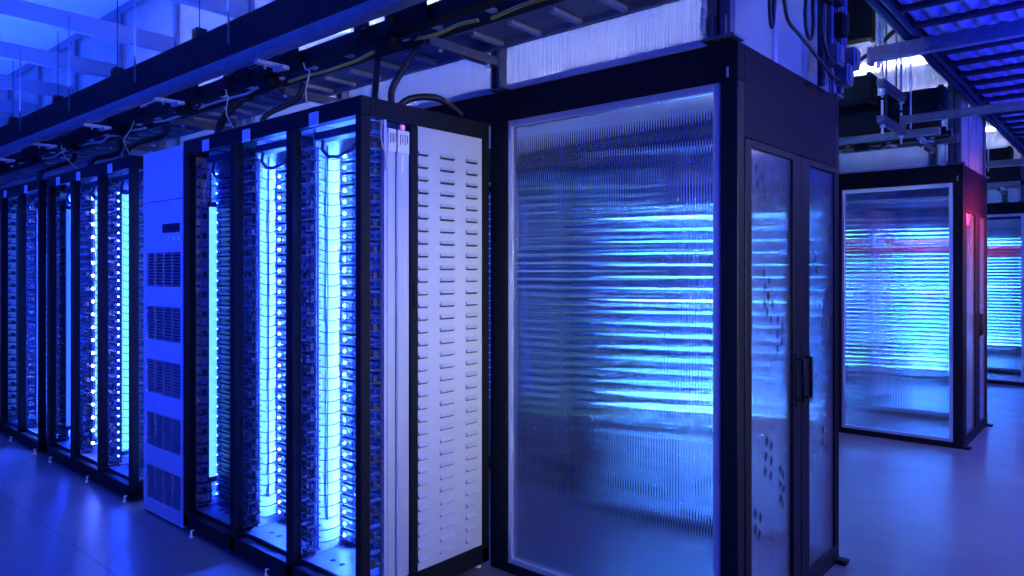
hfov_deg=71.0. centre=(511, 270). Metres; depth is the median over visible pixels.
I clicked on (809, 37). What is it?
cable
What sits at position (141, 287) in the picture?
server
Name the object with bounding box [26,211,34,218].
server
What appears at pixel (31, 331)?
server
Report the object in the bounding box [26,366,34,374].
server
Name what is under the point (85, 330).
server
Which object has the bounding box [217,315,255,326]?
server
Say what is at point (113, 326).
server
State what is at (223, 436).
server
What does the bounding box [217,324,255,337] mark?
server
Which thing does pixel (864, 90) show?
duct
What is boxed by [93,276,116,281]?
server
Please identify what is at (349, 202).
server
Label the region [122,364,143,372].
server
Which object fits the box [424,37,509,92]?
strut arm
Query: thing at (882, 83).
strut
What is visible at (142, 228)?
server
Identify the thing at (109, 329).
server
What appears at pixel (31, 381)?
server
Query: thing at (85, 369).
server
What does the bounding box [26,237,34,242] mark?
server
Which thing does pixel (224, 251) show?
server
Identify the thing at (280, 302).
server
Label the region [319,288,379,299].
server
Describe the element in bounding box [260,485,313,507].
server
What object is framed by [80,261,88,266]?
server
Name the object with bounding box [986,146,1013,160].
duct
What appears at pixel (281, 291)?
server
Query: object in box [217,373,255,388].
server
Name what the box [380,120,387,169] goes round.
cable
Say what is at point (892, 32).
cable
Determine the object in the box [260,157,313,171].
server
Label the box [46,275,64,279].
server
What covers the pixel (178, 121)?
strut arm
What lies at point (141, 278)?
server
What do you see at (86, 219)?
server
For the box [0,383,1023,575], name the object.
floor
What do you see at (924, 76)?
wall
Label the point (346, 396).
server
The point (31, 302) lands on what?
server
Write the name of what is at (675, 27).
wall
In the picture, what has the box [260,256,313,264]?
server
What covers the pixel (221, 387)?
server
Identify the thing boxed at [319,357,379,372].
server
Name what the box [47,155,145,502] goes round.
rack
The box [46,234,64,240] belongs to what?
server
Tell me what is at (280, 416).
server
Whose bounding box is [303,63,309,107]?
cable
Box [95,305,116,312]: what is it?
server
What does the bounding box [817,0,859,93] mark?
cluster
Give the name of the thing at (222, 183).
server
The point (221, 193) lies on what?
server
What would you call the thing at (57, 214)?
server
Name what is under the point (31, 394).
server
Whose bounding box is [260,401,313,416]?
server
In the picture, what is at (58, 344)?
server
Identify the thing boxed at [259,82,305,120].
hose
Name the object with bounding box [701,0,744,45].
upright
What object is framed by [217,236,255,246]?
server
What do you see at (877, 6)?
conduit
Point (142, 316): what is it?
server
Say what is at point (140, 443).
server
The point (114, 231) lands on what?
server
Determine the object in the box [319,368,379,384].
server
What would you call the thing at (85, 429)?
server
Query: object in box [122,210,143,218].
server
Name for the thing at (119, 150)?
hose
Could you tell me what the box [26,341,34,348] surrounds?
server
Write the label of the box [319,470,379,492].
server
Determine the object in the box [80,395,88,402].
server
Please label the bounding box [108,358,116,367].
server
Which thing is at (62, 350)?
server
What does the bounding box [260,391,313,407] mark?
server
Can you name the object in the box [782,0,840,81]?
cable
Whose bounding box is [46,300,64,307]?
server
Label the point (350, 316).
server
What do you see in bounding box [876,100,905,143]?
strut
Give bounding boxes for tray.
[0,0,564,174]
[0,0,680,185]
[839,126,950,151]
[839,128,958,153]
[987,180,1023,189]
[992,179,1023,187]
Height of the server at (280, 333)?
0.046 m
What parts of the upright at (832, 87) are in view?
foot plate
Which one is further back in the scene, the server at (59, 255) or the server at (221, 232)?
the server at (59, 255)
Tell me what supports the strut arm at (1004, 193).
attached to the wall at (995, 138)
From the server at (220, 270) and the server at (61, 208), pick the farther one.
the server at (61, 208)
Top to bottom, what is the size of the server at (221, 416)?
0.046 m
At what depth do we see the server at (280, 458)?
3.79 m
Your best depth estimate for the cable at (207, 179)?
3.99 m
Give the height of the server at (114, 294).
0.046 m
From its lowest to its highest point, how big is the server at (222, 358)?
0.046 m
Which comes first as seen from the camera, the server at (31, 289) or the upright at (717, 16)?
the upright at (717, 16)
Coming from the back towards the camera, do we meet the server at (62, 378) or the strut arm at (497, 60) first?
the server at (62, 378)
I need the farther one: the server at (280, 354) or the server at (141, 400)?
the server at (141, 400)
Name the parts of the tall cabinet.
panel, door panel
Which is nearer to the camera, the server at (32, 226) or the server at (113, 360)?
the server at (113, 360)
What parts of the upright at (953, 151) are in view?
foot plate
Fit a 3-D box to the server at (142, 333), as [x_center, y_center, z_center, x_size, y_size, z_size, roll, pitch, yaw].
[-2.373,0.448,4.986,0.463,0.046,0.462,0,0,41]
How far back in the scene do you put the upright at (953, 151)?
5.90 m
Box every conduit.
[865,0,1023,156]
[879,0,1023,150]
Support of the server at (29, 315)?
in the rack at (15, 200)
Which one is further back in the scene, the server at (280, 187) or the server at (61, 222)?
the server at (61, 222)
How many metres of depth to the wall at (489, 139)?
5.18 m
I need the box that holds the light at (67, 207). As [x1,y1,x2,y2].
[65,205,69,429]
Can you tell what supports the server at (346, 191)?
in the rack at (434, 188)
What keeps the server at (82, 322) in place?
in the rack at (124, 175)
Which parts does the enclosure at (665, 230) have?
corner post, rail, panel frame, corner post, door, handle, handle, door, corner post, floor plate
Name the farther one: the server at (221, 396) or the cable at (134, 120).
the cable at (134, 120)
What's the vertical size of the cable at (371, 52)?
0.028 m
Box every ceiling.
[0,0,247,126]
[889,0,1023,146]
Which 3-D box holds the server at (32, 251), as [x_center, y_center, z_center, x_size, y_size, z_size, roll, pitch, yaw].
[-4.149,-0.164,6.514,0.468,0.046,0.428,0,0,41]
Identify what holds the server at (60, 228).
in the rack at (15, 200)
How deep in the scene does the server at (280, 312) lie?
3.78 m
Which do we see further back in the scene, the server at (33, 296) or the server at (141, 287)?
the server at (33, 296)
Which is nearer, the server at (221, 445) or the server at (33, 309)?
the server at (221, 445)
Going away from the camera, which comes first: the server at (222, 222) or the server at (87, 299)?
the server at (222, 222)
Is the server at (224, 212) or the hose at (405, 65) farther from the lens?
the server at (224, 212)
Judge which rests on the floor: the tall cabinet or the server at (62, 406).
the tall cabinet
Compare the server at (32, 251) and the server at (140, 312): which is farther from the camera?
the server at (32, 251)
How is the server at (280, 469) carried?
in the rack at (434, 188)
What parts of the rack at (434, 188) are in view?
post, post, post, roof plate, frame, frame, post, silver panel, silver panel, post, louvred panel, post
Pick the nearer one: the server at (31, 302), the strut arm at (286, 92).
the strut arm at (286, 92)
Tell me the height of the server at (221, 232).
0.046 m
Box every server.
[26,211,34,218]
[26,224,34,230]
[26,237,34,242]
[26,249,34,254]
[26,262,34,266]
[26,268,34,272]
[26,275,34,279]
[26,280,34,285]
[26,286,34,291]
[26,293,34,298]
[26,299,34,304]
[26,305,34,310]
[26,311,34,317]
[26,317,34,323]
[26,329,34,336]
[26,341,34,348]
[26,354,34,361]
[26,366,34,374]
[26,379,34,386]
[26,392,34,399]
[26,403,34,412]
[46,200,65,208]
[46,207,64,215]
[46,214,64,221]
[46,221,64,227]
[46,227,64,234]
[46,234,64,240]
[46,241,64,247]
[46,248,64,253]
[46,254,64,260]
[46,261,64,266]
[46,268,64,273]
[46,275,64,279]
[46,281,64,286]
[46,287,64,293]
[46,294,64,300]
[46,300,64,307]
[46,307,64,313]
[46,313,64,320]
[46,320,64,327]
[46,326,64,334]
[46,333,64,341]
[46,339,64,347]
[46,346,64,354]
[46,352,64,361]
[46,359,64,368]
[46,365,64,375]
[46,372,64,380]
[46,379,64,388]
[46,386,64,395]
[46,393,64,402]
[46,400,64,409]
[46,407,64,415]
[46,411,64,422]
[46,421,64,429]
[80,202,88,210]
[80,217,88,224]
[80,232,88,238]
[80,246,88,251]
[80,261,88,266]
[80,268,88,273]
[80,276,88,280]
[80,282,88,287]
[80,291,88,295]
[80,296,88,302]
[80,303,88,309]
[80,310,88,316]
[80,317,88,324]
[80,324,88,331]
[80,338,88,346]
[80,352,88,360]
[80,367,88,375]
[80,382,88,389]
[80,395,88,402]
[80,409,88,417]
[80,424,88,431]
[93,198,116,206]
[93,213,116,221]
[93,229,116,236]
[93,260,116,266]
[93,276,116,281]
[93,421,116,427]
[93,435,116,443]
[95,244,116,250]
[95,291,116,297]
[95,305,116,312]
[95,320,116,328]
[95,335,116,343]
[108,268,116,273]
[108,283,116,288]
[108,297,116,304]
[108,312,116,319]
[108,328,116,335]
[108,343,116,351]
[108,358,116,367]
[108,373,116,382]
[108,389,116,398]
[108,406,116,411]
[122,202,146,210]
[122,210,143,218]
[122,227,143,234]
[122,276,143,282]
[122,283,143,290]
[122,291,143,298]
[122,299,143,306]
[122,307,143,314]
[122,315,143,323]
[122,331,143,339]
[122,347,143,355]
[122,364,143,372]
[122,372,143,379]
[122,381,143,387]
[122,396,143,404]
[122,453,143,461]
[123,243,143,250]
[123,259,143,265]
[123,412,143,421]
[123,420,143,428]
[123,429,143,437]
[123,437,143,445]
[212,163,255,178]
[212,173,255,188]
[212,184,255,197]
[212,479,255,498]
[212,489,255,510]
[216,194,255,207]
[216,469,255,489]
[217,205,255,217]
[217,215,255,226]
[217,225,255,236]
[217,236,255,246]
[217,246,255,255]
[217,257,255,265]
[217,267,255,274]
[217,276,255,285]
[217,286,255,295]
[217,296,255,305]
[217,305,255,316]
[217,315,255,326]
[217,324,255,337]
[217,334,255,347]
[217,344,255,357]
[217,353,255,368]
[217,363,255,378]
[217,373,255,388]
[217,382,255,399]
[217,392,255,409]
[217,402,255,420]
[217,411,255,430]
[217,421,255,440]
[217,431,255,451]
[217,440,255,461]
[217,450,255,471]
[217,460,255,482]
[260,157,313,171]
[260,167,313,182]
[260,179,313,192]
[260,189,313,202]
[260,200,313,213]
[260,211,313,223]
[260,233,313,244]
[260,244,313,254]
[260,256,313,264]
[260,267,313,275]
[260,277,313,286]
[260,287,313,296]
[260,298,313,308]
[260,308,313,319]
[260,318,313,330]
[260,329,313,341]
[260,339,313,352]
[260,349,313,363]
[260,360,313,374]
[260,370,313,383]
[260,381,313,393]
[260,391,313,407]
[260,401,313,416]
[260,412,313,428]
[260,422,313,439]
[260,433,313,451]
[260,443,313,461]
[260,453,313,474]
[260,464,313,484]
[260,474,313,496]
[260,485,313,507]
[260,495,313,518]
[260,505,313,529]
[261,222,313,233]
[319,146,379,162]
[319,158,379,173]
[319,170,379,185]
[319,182,379,196]
[319,194,379,207]
[319,206,379,219]
[319,218,379,230]
[319,230,379,241]
[319,242,379,253]
[319,254,379,264]
[319,266,379,275]
[319,277,379,287]
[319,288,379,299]
[319,300,379,311]
[319,311,379,323]
[319,322,379,335]
[319,334,379,348]
[319,345,379,360]
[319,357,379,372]
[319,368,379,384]
[319,379,379,394]
[319,391,379,406]
[319,402,379,419]
[319,413,379,432]
[319,425,379,444]
[319,436,379,456]
[319,448,379,468]
[319,459,379,480]
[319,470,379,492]
[319,482,379,504]
[319,493,379,516]
[319,505,379,528]
[319,516,379,540]
[319,527,379,550]
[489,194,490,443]
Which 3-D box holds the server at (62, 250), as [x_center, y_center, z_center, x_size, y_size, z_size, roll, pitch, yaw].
[-3.748,-0.164,6.163,0.463,0.046,0.428,0,0,41]
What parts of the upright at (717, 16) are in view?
foot plate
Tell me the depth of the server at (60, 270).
5.89 m
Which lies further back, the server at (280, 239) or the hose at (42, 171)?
the hose at (42, 171)
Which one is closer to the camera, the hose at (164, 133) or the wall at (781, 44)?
the wall at (781, 44)
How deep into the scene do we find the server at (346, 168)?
3.45 m
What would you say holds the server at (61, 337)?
in the rack at (15, 200)
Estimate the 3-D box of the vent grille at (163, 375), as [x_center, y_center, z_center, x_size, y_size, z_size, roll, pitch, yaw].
[-2.046,0.635,4.232,0.463,0.200,0.021,0,0,41]
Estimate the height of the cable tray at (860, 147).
0.117 m
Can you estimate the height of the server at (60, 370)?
0.046 m
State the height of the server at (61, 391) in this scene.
0.046 m
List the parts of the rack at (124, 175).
post, post, frame, frame, post, roof plate, post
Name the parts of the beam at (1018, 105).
hanger rod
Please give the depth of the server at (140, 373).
4.91 m
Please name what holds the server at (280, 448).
in the rack at (434, 188)
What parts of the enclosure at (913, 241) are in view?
corner post, rail, panel frame, corner post, floor plate, door, handle, handle, door, corner post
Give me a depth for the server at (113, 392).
5.18 m
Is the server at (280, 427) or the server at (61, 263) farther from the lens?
the server at (61, 263)
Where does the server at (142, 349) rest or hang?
in the rack at (124, 175)
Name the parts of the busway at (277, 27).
hanger rod, hanger rod, hanger rod, hanger rod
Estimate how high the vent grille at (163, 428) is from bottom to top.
0.200 m
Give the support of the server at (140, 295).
in the rack at (124, 175)
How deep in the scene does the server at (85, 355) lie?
5.54 m
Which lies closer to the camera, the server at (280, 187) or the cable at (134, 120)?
the server at (280, 187)
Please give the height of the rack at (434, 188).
2.200 m
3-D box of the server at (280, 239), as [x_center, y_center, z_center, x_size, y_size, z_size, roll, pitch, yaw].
[-0.985,-0.164,3.798,0.468,0.046,0.499,0,0,41]
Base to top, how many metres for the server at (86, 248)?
0.046 m
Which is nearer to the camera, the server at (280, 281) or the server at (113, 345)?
the server at (280, 281)
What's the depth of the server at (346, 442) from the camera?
3.45 m
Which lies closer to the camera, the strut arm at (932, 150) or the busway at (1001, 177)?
the strut arm at (932, 150)
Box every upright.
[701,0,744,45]
[829,8,843,98]
[945,83,965,164]
[982,118,988,177]
[1019,155,1023,201]
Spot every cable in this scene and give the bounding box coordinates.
[42,127,146,158]
[45,106,140,141]
[124,120,134,154]
[147,64,258,105]
[153,87,258,122]
[203,164,212,202]
[225,89,233,127]
[288,51,374,82]
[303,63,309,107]
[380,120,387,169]
[403,18,478,40]
[490,0,545,19]
[767,0,775,28]
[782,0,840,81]
[803,0,814,40]
[820,1,834,63]
[860,29,895,61]
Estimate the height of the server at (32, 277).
0.046 m
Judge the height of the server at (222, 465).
0.046 m
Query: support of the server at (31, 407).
in the rack at (15, 200)
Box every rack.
[0,179,65,454]
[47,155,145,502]
[184,95,488,575]
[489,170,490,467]
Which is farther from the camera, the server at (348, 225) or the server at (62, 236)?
the server at (62, 236)
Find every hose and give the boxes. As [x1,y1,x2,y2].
[36,153,76,179]
[87,139,122,165]
[123,125,169,156]
[179,103,243,145]
[215,95,253,132]
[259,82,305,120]
[371,56,380,98]
[388,44,419,101]
[397,93,463,116]
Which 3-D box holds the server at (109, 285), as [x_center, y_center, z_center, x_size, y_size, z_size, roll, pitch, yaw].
[-2.781,0.114,5.329,0.468,0.046,0.442,0,0,41]
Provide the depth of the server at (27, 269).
6.38 m
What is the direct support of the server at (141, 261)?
in the rack at (124, 175)
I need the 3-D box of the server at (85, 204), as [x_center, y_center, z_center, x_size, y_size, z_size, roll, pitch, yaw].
[-3.181,-0.497,5.676,0.468,0.046,0.439,0,0,41]
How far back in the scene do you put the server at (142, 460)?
4.90 m
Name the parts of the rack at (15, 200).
post, post, frame, frame, roof plate, post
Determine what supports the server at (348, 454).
in the rack at (434, 188)
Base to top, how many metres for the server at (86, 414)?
0.046 m
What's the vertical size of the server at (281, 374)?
0.046 m
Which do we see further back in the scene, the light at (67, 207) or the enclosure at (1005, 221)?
the enclosure at (1005, 221)
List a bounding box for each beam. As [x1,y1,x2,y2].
[867,13,1023,67]
[900,64,1023,128]
[986,140,1023,171]
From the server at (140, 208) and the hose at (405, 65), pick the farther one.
the server at (140, 208)
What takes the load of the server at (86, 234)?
in the rack at (124, 175)
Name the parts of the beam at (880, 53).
hanger rod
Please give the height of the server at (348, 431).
0.046 m
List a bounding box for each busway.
[0,0,426,162]
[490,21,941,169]
[986,166,1020,190]
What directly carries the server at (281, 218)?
in the rack at (434, 188)
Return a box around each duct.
[837,72,877,107]
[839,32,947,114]
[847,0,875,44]
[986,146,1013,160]
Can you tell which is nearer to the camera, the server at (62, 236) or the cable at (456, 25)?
the cable at (456, 25)
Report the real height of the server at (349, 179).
0.046 m
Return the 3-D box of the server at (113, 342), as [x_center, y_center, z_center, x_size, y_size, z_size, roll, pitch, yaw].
[-2.781,0.504,5.329,0.468,0.046,0.442,0,0,41]
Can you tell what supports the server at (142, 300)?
in the rack at (124, 175)
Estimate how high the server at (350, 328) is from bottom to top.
0.046 m
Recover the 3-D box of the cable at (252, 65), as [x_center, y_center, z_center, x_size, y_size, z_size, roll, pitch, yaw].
[-1.916,-1.141,4.434,1.582,0.014,0.048,0,0,41]
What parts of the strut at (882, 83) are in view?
hanger rod, hanger rod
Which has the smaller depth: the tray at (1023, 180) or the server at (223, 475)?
the server at (223, 475)
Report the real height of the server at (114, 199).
0.046 m
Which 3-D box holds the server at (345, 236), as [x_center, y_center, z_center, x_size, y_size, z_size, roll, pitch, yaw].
[-0.574,-0.164,3.459,0.463,0.046,0.528,0,0,41]
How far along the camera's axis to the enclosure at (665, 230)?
3.10 m
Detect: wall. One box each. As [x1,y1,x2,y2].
[0,0,708,188]
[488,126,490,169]
[735,0,829,91]
[839,20,947,173]
[962,97,982,174]
[986,121,1020,202]
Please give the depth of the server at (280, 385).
3.79 m
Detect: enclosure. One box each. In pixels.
[490,40,848,575]
[839,164,992,449]
[987,202,1023,385]
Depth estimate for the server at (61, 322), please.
5.89 m
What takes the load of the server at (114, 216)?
in the rack at (124, 175)
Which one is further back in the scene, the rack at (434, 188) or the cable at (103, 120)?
the cable at (103, 120)
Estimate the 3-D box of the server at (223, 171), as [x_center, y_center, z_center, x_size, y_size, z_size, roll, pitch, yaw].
[-1.406,-0.553,4.121,0.468,0.046,0.433,0,0,41]
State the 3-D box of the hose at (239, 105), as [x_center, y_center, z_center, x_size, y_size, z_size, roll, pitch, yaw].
[-1.812,-0.875,4.314,0.476,0.297,0.064,0,0,18]
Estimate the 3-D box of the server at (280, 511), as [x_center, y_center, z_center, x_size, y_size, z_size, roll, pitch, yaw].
[-0.985,1.282,3.798,0.468,0.046,0.499,0,0,41]
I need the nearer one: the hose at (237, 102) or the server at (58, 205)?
the hose at (237, 102)
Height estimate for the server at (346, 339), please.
0.046 m
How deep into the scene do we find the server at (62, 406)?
5.89 m
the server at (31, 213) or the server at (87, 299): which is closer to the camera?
the server at (87, 299)
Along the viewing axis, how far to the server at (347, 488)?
3.45 m
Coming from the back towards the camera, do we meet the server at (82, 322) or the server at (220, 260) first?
the server at (82, 322)
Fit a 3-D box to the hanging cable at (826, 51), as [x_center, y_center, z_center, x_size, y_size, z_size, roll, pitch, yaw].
[1.399,-1.684,3.182,0.016,1.502,0.167,0,0,41]
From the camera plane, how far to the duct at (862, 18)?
6.26 m
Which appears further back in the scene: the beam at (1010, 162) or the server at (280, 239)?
the beam at (1010, 162)
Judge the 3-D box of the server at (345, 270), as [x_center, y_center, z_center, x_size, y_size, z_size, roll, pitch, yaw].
[-0.574,0.003,3.459,0.463,0.046,0.528,0,0,41]
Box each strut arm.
[99,140,165,152]
[170,118,242,130]
[270,86,348,103]
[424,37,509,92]
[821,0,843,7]
[917,141,939,166]
[997,188,1009,202]
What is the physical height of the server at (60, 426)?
0.046 m
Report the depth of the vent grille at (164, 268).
4.23 m
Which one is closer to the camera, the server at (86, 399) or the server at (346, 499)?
the server at (346, 499)
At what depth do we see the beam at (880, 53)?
4.14 m
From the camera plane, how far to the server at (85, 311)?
5.54 m
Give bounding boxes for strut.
[876,18,905,109]
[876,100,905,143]
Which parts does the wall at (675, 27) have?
head rail, sill rail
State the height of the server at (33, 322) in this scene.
0.046 m
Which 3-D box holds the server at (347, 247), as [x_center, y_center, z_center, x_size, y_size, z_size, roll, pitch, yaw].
[-0.574,-0.108,3.459,0.463,0.046,0.528,0,0,41]
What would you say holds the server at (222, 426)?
in the rack at (434, 188)
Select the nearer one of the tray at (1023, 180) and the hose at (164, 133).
the hose at (164, 133)
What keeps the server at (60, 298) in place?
in the rack at (15, 200)
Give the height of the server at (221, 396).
0.046 m
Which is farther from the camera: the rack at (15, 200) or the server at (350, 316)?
the rack at (15, 200)
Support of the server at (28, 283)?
in the rack at (15, 200)
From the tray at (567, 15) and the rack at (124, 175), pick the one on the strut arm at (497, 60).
the tray at (567, 15)
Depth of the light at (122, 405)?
4.97 m
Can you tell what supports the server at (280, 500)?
in the rack at (434, 188)
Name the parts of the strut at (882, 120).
hanger rod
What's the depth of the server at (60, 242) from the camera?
5.90 m
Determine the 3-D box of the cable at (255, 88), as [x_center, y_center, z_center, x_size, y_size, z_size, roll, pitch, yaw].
[-1.867,-1.014,4.414,1.582,0.028,0.038,0,0,41]
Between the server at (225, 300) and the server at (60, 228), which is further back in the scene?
the server at (60, 228)
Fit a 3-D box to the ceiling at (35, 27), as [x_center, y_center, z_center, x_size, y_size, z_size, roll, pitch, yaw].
[-1.646,-2.152,10.732,15.400,0.775,22.000,0,0,41]
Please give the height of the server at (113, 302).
0.046 m
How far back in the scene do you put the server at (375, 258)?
3.45 m
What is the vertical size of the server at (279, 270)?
0.046 m
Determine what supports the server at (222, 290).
in the rack at (434, 188)
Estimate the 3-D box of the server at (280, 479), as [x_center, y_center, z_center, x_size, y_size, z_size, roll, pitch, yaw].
[-0.985,1.115,3.798,0.468,0.046,0.499,0,0,41]
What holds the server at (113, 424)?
in the rack at (124, 175)
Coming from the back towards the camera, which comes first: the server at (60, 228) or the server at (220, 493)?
the server at (60, 228)
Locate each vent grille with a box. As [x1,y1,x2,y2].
[147,306,180,342]
[147,359,180,398]
[147,411,180,454]
[147,464,180,511]
[148,252,180,286]
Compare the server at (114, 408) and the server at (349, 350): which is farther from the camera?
the server at (114, 408)
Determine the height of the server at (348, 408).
0.046 m
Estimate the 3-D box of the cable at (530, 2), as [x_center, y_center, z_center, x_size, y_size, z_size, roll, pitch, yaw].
[0.264,-1.009,2.545,0.951,0.025,0.037,0,0,42]
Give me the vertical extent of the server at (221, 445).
0.046 m
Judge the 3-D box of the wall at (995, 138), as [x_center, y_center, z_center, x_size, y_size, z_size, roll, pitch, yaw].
[4.296,-1.587,11.064,5.914,1.705,0.074,0,0,41]
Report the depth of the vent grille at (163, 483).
4.22 m
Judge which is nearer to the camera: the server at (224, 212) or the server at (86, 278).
the server at (224, 212)
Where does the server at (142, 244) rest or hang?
in the rack at (124, 175)
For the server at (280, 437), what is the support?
in the rack at (434, 188)
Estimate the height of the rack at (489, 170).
2.200 m
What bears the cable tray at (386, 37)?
on the strut arm at (497, 60)
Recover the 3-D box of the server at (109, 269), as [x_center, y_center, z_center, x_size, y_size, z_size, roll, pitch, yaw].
[-2.781,0.003,5.329,0.468,0.046,0.442,0,0,41]
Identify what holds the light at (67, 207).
attached to the rack at (124, 175)
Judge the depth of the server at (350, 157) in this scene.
3.44 m
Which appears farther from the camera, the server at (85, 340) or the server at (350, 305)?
the server at (85, 340)
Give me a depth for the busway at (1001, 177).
8.53 m
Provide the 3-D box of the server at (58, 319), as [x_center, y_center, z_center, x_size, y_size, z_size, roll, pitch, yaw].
[-3.748,0.392,6.163,0.463,0.046,0.428,0,0,41]
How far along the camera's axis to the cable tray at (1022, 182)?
8.80 m
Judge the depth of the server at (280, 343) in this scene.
3.79 m
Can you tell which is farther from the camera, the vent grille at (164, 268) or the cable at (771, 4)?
the vent grille at (164, 268)
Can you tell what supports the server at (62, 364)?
in the rack at (15, 200)
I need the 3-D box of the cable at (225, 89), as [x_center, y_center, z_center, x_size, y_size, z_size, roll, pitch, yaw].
[-1.558,-0.878,3.931,0.044,0.289,0.265,0,0,-34]
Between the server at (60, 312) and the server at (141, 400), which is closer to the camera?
the server at (141, 400)
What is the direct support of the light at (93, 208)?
attached to the rack at (124, 175)
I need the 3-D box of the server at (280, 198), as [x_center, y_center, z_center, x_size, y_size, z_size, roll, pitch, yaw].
[-0.985,-0.386,3.798,0.468,0.046,0.499,0,0,41]
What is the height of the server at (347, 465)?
0.046 m
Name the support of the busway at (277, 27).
hanging from the ceiling at (35, 27)
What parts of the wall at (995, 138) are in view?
sill rail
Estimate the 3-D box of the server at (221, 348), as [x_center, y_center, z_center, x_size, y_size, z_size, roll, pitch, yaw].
[-1.406,0.448,4.121,0.468,0.046,0.433,0,0,41]
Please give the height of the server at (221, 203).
0.046 m
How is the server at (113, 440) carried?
in the rack at (124, 175)
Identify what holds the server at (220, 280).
in the rack at (434, 188)
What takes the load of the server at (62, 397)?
in the rack at (15, 200)
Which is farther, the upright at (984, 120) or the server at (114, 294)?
the upright at (984, 120)
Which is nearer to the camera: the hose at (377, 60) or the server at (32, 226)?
the hose at (377, 60)
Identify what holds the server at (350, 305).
in the rack at (434, 188)
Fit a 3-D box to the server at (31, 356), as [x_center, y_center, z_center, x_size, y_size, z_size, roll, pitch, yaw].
[-4.149,0.782,6.514,0.468,0.046,0.428,0,0,41]
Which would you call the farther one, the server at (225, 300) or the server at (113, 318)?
the server at (113, 318)
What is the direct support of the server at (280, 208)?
in the rack at (434, 188)
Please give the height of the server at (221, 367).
0.046 m
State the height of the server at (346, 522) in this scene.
0.046 m
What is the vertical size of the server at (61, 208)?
0.046 m
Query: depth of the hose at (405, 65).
3.19 m
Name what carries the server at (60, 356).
in the rack at (15, 200)
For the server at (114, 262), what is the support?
in the rack at (124, 175)
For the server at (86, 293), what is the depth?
5.52 m
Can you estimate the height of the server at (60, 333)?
0.046 m
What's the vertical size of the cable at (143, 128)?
0.031 m
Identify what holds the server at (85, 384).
in the rack at (124, 175)
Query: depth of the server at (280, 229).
3.79 m
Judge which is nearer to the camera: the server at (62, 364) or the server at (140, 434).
the server at (140, 434)
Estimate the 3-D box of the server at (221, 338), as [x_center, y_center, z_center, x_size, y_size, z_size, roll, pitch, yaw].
[-1.406,0.392,4.121,0.468,0.046,0.433,0,0,41]
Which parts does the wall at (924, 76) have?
sill rail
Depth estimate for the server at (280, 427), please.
3.79 m
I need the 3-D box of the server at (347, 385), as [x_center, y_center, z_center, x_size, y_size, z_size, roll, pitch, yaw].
[-0.574,0.559,3.459,0.463,0.046,0.528,0,0,41]
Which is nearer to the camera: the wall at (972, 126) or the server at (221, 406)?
the server at (221, 406)
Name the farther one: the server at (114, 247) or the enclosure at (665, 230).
the server at (114, 247)
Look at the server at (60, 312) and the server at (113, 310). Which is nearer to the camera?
the server at (113, 310)
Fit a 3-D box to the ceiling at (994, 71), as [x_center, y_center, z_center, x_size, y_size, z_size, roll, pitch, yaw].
[7.593,-1.442,7.044,4.230,0.095,13.400,0,0,41]
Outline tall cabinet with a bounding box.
[143,145,207,527]
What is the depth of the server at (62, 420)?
5.89 m
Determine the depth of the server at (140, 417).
4.89 m
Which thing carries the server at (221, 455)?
in the rack at (434, 188)
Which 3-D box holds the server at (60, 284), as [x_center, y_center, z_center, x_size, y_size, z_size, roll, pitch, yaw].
[-3.748,0.114,6.163,0.463,0.046,0.428,0,0,41]
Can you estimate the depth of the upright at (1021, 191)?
9.08 m
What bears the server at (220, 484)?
in the rack at (434, 188)
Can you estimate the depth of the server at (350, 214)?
3.45 m
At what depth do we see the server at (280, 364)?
3.79 m
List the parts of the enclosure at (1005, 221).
rail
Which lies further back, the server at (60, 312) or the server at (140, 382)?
the server at (60, 312)
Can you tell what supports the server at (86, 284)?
in the rack at (124, 175)
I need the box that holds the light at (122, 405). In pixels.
[117,189,128,459]
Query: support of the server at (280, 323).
in the rack at (434, 188)
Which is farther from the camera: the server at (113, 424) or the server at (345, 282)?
the server at (113, 424)
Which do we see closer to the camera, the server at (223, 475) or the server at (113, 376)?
the server at (223, 475)
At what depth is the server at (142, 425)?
4.90 m
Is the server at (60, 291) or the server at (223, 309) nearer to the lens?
the server at (223, 309)
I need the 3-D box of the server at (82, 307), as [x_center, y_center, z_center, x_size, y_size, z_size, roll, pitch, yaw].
[-3.181,0.281,5.676,0.468,0.046,0.439,0,0,41]
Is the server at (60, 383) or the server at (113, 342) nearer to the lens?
the server at (113, 342)
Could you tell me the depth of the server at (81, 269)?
5.54 m
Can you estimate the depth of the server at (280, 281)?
3.78 m
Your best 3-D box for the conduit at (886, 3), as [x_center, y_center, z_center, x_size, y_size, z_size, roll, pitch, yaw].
[4.025,-1.388,6.111,0.034,0.035,7.300,0,0,41]
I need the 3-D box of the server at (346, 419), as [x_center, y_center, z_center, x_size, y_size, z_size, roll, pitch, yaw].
[-0.574,0.726,3.459,0.463,0.046,0.528,0,0,41]
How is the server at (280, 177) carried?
in the rack at (434, 188)
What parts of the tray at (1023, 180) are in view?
rail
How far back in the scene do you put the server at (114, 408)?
5.18 m
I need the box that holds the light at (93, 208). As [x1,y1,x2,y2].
[91,194,96,446]
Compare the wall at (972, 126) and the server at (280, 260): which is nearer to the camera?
the server at (280, 260)
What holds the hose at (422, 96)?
on the rack at (434, 188)
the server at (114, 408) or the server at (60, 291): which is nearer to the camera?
the server at (114, 408)
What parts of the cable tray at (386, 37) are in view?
plate, plate, plate, plate, plate, plate, plate, plate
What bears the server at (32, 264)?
in the rack at (15, 200)
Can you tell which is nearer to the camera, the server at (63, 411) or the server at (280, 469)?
the server at (280, 469)

